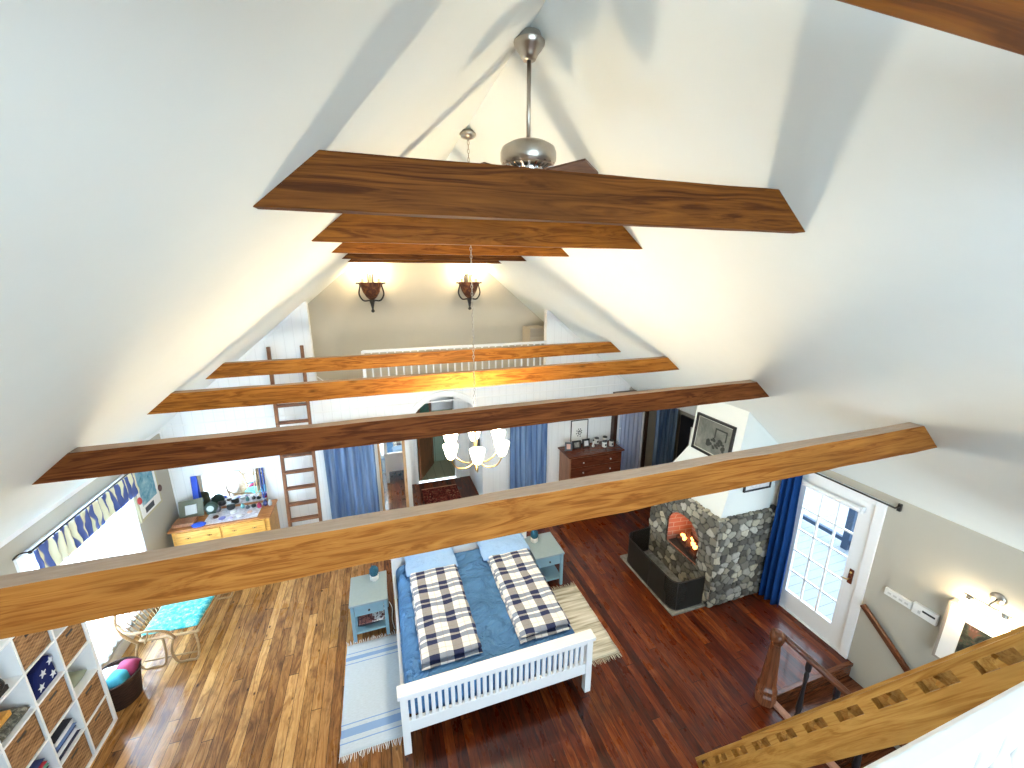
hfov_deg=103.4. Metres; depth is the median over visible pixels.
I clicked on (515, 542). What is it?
pillow
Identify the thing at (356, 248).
beam
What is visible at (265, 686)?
floor
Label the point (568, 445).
photo frame
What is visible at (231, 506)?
dish
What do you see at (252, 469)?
necklace
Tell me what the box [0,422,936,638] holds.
tie beam
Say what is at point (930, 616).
thermostat
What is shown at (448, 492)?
rug
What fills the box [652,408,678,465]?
curtain
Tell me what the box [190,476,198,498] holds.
ribbon
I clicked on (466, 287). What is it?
bowl
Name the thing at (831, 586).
deck
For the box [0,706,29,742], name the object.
scarf
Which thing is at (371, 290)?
bowl
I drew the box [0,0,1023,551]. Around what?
ceiling
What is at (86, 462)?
tie beam
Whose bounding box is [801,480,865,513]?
roller blind
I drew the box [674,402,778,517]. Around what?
hood
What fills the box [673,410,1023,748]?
wall
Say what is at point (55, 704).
basket
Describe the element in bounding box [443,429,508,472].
chandelier
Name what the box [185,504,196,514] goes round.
photo
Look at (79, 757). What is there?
basket
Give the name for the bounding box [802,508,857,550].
deck railing
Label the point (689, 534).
log
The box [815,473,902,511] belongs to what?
curtain rod
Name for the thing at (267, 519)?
pine dresser
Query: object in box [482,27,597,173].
ceiling fan
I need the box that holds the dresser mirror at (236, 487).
[190,467,267,506]
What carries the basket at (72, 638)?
on the cube bookcase at (20, 693)
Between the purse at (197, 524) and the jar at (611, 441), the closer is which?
the purse at (197, 524)
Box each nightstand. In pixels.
[349,570,389,642]
[524,532,564,584]
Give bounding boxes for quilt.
[409,564,482,670]
[487,548,570,643]
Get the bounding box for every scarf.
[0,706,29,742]
[68,669,86,687]
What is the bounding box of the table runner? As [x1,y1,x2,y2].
[204,503,262,524]
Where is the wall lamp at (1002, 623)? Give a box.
[958,592,1011,631]
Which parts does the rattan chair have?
backrest, armrest, leg, seat frame, leg, leg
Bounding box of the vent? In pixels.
[503,157,553,168]
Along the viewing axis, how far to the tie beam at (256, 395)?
4.24 m
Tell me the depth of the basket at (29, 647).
3.27 m
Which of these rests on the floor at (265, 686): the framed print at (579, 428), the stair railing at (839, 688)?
the stair railing at (839, 688)
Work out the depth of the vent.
2.17 m
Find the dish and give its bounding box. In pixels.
[226,503,234,509]
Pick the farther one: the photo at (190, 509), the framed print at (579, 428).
the framed print at (579, 428)
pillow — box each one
[404,547,457,576]
[477,533,529,560]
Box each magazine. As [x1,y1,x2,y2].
[359,613,372,624]
[372,603,384,621]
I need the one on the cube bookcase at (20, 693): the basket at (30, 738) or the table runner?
the basket at (30, 738)
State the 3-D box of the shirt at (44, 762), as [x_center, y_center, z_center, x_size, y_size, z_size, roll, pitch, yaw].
[-3.956,3.163,3.207,0.294,0.041,0.235,-5,16,-18]
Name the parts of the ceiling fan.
motor, blade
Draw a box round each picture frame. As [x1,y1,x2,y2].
[691,412,736,455]
[743,482,771,492]
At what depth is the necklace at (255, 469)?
6.65 m
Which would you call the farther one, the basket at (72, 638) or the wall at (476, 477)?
the wall at (476, 477)
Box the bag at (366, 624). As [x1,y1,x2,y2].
[357,616,379,626]
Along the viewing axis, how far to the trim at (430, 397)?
7.49 m
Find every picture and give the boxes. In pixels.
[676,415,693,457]
[932,598,1012,658]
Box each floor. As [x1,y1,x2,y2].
[90,476,848,767]
[418,460,454,481]
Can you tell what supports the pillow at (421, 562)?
on the bed
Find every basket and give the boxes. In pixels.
[4,711,44,767]
[12,631,50,670]
[39,674,72,733]
[56,623,86,666]
[62,731,91,767]
[78,670,104,722]
[87,696,112,749]
[102,656,142,711]
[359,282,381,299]
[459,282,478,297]
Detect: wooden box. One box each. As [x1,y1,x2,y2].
[0,710,11,727]
[171,516,198,528]
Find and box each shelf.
[355,601,387,633]
[539,565,559,580]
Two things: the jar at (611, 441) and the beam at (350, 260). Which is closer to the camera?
the beam at (350, 260)
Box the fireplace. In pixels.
[649,402,778,607]
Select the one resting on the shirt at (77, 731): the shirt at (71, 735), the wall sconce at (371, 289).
the shirt at (71, 735)
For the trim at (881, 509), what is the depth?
4.60 m
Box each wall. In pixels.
[0,434,178,667]
[159,306,678,527]
[308,262,543,483]
[416,409,451,463]
[431,397,451,410]
[468,403,481,494]
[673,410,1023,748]
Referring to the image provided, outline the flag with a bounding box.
[26,655,56,700]
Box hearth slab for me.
[620,549,704,615]
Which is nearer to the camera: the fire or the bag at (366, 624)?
the bag at (366, 624)
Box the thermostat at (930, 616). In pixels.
[911,601,939,625]
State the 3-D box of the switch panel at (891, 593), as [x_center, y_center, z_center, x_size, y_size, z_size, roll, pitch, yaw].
[4.073,2.254,4.265,0.034,0.080,0.235,-5,16,-18]
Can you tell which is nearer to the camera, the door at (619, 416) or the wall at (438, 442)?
the door at (619, 416)
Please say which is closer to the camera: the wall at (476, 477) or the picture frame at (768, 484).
the picture frame at (768, 484)
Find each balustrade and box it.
[361,341,545,377]
[864,681,1023,767]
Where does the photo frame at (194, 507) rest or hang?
on the pine dresser at (267, 519)
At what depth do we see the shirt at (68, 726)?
3.54 m
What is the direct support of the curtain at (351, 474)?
hanging from the curtain rod
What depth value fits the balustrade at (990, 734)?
1.05 m
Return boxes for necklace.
[252,469,257,493]
[255,469,260,495]
[259,468,264,497]
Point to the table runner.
(224, 512)
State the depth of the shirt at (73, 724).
3.55 m
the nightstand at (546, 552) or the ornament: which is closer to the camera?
the ornament
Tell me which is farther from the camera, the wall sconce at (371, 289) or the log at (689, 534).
the wall sconce at (371, 289)
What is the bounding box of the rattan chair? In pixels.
[112,592,232,669]
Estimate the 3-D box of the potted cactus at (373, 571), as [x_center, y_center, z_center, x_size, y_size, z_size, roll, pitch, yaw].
[-1.805,2.464,5.295,0.155,0.219,0.155,-5,16,-18]
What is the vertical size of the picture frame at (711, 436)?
0.520 m
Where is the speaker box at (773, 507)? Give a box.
[770,504,775,510]
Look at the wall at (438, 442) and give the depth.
9.93 m
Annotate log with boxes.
[676,534,697,546]
[678,534,696,559]
[686,531,692,549]
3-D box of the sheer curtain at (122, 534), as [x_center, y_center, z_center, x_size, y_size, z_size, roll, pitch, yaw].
[-4.652,2.177,4.635,0.058,1.700,1.580,-5,16,-18]
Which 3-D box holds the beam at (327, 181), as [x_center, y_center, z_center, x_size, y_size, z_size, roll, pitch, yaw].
[0.315,-0.769,1.687,2.467,0.191,0.075,-5,16,-18]
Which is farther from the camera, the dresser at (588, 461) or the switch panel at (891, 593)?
the dresser at (588, 461)
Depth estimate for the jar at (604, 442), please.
8.34 m
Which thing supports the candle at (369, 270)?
on the wall sconce at (371, 289)
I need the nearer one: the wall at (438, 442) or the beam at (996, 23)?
the beam at (996, 23)
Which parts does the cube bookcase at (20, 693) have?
cane handle, shelf, shelf, shelf, shelf, panel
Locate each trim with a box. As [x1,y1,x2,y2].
[0,429,159,547]
[13,474,123,572]
[166,301,625,427]
[404,391,487,506]
[413,397,459,483]
[610,390,648,467]
[779,472,888,658]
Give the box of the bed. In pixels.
[390,532,595,755]
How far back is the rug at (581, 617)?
5.36 m
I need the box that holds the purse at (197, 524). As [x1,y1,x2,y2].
[191,521,205,527]
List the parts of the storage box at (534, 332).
drawer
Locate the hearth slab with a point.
(648, 553)
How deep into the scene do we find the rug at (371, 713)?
4.37 m
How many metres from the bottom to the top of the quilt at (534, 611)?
0.130 m
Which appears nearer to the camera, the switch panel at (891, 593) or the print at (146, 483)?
the switch panel at (891, 593)
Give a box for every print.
[134,471,156,506]
[570,419,587,443]
[746,482,769,490]
[954,622,991,652]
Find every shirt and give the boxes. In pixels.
[29,758,44,767]
[38,760,47,767]
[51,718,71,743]
[54,721,73,747]
[55,722,75,750]
[56,725,75,752]
[57,727,78,756]
[59,729,80,760]
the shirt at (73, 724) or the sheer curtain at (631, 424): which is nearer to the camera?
the shirt at (73, 724)
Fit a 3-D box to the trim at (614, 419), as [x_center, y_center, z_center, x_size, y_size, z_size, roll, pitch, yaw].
[2.554,1.144,8.854,0.860,2.060,0.120,-5,16,-18]
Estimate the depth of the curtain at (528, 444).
8.09 m
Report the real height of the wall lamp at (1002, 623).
0.230 m
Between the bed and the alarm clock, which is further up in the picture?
the alarm clock
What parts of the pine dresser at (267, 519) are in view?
drawer, drawer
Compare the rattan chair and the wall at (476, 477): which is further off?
the wall at (476, 477)
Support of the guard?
on the hearth slab
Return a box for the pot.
[370,574,378,581]
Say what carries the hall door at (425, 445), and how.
in the wall at (421, 305)
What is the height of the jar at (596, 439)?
0.132 m
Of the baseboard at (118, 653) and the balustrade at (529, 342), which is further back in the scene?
the balustrade at (529, 342)
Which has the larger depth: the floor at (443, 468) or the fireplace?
the floor at (443, 468)
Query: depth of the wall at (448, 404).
9.69 m
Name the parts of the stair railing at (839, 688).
shoe rail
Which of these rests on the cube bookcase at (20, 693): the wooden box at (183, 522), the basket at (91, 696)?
the basket at (91, 696)
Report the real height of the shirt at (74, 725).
0.047 m
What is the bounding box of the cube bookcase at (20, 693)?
[0,622,117,767]
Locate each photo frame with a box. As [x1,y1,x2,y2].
[178,497,204,518]
[565,442,571,450]
[572,440,580,448]
[582,438,589,447]
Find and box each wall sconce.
[356,267,384,312]
[456,267,481,309]
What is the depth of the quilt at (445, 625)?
4.50 m
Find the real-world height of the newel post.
0.905 m
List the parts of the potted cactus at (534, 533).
stem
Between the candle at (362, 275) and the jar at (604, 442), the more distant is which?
the jar at (604, 442)
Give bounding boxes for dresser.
[167,499,280,545]
[558,440,624,480]
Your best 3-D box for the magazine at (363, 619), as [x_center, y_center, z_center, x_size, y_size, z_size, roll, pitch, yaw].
[-1.853,2.936,5.137,0.160,0.047,0.220,-5,16,-18]
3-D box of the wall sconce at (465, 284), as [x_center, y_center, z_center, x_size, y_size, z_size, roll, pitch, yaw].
[-0.848,-1.883,8.016,0.386,0.826,0.386,7,16,26]
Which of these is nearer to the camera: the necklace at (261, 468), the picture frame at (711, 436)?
the picture frame at (711, 436)
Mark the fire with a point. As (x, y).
(693, 543)
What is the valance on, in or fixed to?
hanging from the curtain rod at (79, 512)
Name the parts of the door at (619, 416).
glass pane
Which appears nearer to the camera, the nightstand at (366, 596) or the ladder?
the nightstand at (366, 596)
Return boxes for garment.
[102,665,117,680]
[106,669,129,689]
[116,658,141,675]
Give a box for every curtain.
[30,477,146,667]
[323,445,379,518]
[510,423,547,488]
[620,412,642,470]
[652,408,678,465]
[758,475,802,606]
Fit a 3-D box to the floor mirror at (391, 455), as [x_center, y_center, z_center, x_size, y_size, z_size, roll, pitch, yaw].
[-2.154,1.615,7.347,0.470,1.880,0.114,-5,16,-18]
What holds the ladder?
on the floor at (265, 686)
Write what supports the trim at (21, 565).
attached to the wall at (154, 529)
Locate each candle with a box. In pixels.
[360,270,364,282]
[368,267,371,282]
[376,270,379,281]
[468,267,470,281]
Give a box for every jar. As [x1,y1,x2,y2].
[594,437,598,443]
[602,440,606,446]
[609,439,613,445]
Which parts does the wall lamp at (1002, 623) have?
lamp shade, lamp shade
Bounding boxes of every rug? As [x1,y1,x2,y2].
[339,631,403,762]
[422,484,460,503]
[551,582,621,665]
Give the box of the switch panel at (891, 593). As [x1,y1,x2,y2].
[884,587,913,608]
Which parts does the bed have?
leg, rail, leg, headboard, mattress, footboard, leg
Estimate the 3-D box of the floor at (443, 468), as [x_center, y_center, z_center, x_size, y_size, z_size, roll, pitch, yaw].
[-1.749,2.025,9.592,2.600,0.020,0.880,-5,16,-18]
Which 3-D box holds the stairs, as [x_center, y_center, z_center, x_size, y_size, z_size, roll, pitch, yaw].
[3.837,4.812,3.532,1.340,2.319,2.974,-5,16,-18]
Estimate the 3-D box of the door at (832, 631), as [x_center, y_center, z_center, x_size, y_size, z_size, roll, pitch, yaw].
[3.823,2.177,5.066,0.117,1.980,0.890,-5,16,-18]
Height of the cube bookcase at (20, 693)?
1.730 m
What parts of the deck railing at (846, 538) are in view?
rail, post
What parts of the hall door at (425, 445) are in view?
glass pane, panel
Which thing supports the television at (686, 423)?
attached to the wall at (927, 558)
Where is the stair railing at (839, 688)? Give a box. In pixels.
[773,635,907,767]
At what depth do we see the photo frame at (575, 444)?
8.28 m
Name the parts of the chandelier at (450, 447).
lamp shade, lamp shade, arm, lamp shade, stem, lamp shade, arm, lamp shade, lamp shade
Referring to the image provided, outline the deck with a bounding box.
[788,488,848,620]
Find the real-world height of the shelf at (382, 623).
0.020 m
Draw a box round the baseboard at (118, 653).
[104,608,153,666]
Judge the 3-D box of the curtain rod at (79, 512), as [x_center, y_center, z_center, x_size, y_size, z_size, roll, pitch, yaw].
[-4.653,1.325,4.409,0.150,0.073,1.752,-5,16,-18]
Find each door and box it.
[416,401,433,479]
[616,412,644,467]
[779,475,875,649]
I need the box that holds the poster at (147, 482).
[133,471,162,523]
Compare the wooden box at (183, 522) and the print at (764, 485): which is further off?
the wooden box at (183, 522)
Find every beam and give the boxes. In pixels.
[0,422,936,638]
[32,380,768,484]
[147,356,678,414]
[206,341,620,378]
[253,150,804,233]
[312,214,641,248]
[331,243,568,256]
[342,253,525,260]
[348,259,501,263]
[695,625,1023,767]
[837,0,1023,55]
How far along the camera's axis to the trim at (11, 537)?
3.99 m
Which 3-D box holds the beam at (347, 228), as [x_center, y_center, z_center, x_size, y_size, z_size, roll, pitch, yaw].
[-0.111,-1.097,2.926,2.467,0.192,0.075,-5,16,-18]
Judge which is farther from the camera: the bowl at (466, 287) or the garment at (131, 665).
the bowl at (466, 287)
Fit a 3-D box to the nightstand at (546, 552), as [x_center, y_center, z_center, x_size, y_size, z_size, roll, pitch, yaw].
[0.467,2.657,6.076,0.450,0.555,0.535,-5,16,-18]
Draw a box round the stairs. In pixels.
[776,660,896,767]
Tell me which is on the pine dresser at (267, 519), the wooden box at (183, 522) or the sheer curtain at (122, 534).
the wooden box at (183, 522)
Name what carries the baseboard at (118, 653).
attached to the wall at (154, 529)
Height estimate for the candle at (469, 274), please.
0.332 m
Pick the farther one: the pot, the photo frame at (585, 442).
the photo frame at (585, 442)
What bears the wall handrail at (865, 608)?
attached to the wall at (927, 558)
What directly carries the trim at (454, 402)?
attached to the wall at (421, 305)
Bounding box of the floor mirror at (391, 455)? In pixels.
[377,441,408,510]
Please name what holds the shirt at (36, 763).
on the shirt at (44, 762)
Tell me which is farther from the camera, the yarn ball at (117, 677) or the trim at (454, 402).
the trim at (454, 402)
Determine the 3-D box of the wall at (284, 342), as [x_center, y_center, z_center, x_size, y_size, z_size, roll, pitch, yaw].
[-0.735,0.442,7.657,9.700,4.029,0.100,-5,16,-18]
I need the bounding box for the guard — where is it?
[627,526,704,609]
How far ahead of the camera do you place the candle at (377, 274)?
7.42 m
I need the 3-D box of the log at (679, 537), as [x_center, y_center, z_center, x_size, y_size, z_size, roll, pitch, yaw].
[2.628,2.332,6.005,0.375,0.083,0.062,14,20,43]
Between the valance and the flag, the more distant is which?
the valance
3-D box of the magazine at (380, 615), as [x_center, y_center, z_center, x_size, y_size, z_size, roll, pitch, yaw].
[-1.702,2.923,5.186,0.170,0.047,0.220,-5,16,-18]
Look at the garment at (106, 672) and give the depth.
4.27 m
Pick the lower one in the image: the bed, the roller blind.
the bed
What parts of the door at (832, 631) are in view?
handle plate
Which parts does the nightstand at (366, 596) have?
leg, drawer, leg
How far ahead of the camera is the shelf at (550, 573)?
6.05 m
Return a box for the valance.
[33,473,138,568]
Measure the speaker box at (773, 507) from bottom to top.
0.055 m
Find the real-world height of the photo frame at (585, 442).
0.170 m
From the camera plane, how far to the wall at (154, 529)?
4.72 m
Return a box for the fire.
[681,533,696,549]
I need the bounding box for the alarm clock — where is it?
[204,502,217,514]
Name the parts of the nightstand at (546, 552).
drawer, leg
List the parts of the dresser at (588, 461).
drawer, drawer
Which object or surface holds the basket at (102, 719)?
on the cube bookcase at (20, 693)
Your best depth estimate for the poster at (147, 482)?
5.60 m
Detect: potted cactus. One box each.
[368,565,378,581]
[530,530,537,542]
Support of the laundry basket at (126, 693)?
on the floor at (265, 686)
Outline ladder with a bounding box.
[266,345,322,526]
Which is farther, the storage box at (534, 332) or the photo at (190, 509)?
the storage box at (534, 332)
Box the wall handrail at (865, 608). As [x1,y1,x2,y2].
[860,604,910,671]
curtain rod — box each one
[12,474,127,560]
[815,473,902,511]
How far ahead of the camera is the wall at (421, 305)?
8.02 m
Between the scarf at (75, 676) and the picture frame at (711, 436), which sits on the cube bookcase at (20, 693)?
the scarf at (75, 676)
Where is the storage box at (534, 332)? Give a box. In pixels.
[522,325,543,365]
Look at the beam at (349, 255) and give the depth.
5.36 m
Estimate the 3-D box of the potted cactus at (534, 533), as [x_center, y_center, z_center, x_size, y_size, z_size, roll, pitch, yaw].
[0.336,2.263,6.054,0.155,0.219,0.155,-5,16,-18]
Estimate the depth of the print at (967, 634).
3.71 m
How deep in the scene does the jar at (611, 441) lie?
8.39 m
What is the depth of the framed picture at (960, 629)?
3.75 m
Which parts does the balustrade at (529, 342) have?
post, rail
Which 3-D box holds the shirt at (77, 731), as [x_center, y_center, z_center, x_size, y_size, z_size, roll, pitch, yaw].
[-4.058,3.212,3.543,0.302,0.031,0.276,-5,16,-18]
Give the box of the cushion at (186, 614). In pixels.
[142,596,214,634]
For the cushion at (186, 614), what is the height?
0.084 m
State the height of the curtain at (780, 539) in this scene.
2.070 m
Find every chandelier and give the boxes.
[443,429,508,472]
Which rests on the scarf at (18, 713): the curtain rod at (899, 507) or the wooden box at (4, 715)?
the wooden box at (4, 715)
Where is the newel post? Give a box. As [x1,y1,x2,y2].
[754,628,784,708]
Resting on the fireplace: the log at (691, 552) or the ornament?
the log at (691, 552)
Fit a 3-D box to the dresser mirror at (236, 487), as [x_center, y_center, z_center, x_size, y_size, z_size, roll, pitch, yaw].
[-4.580,1.703,6.576,1.020,0.585,0.064,-5,16,-18]
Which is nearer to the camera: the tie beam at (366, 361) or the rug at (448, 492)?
the tie beam at (366, 361)

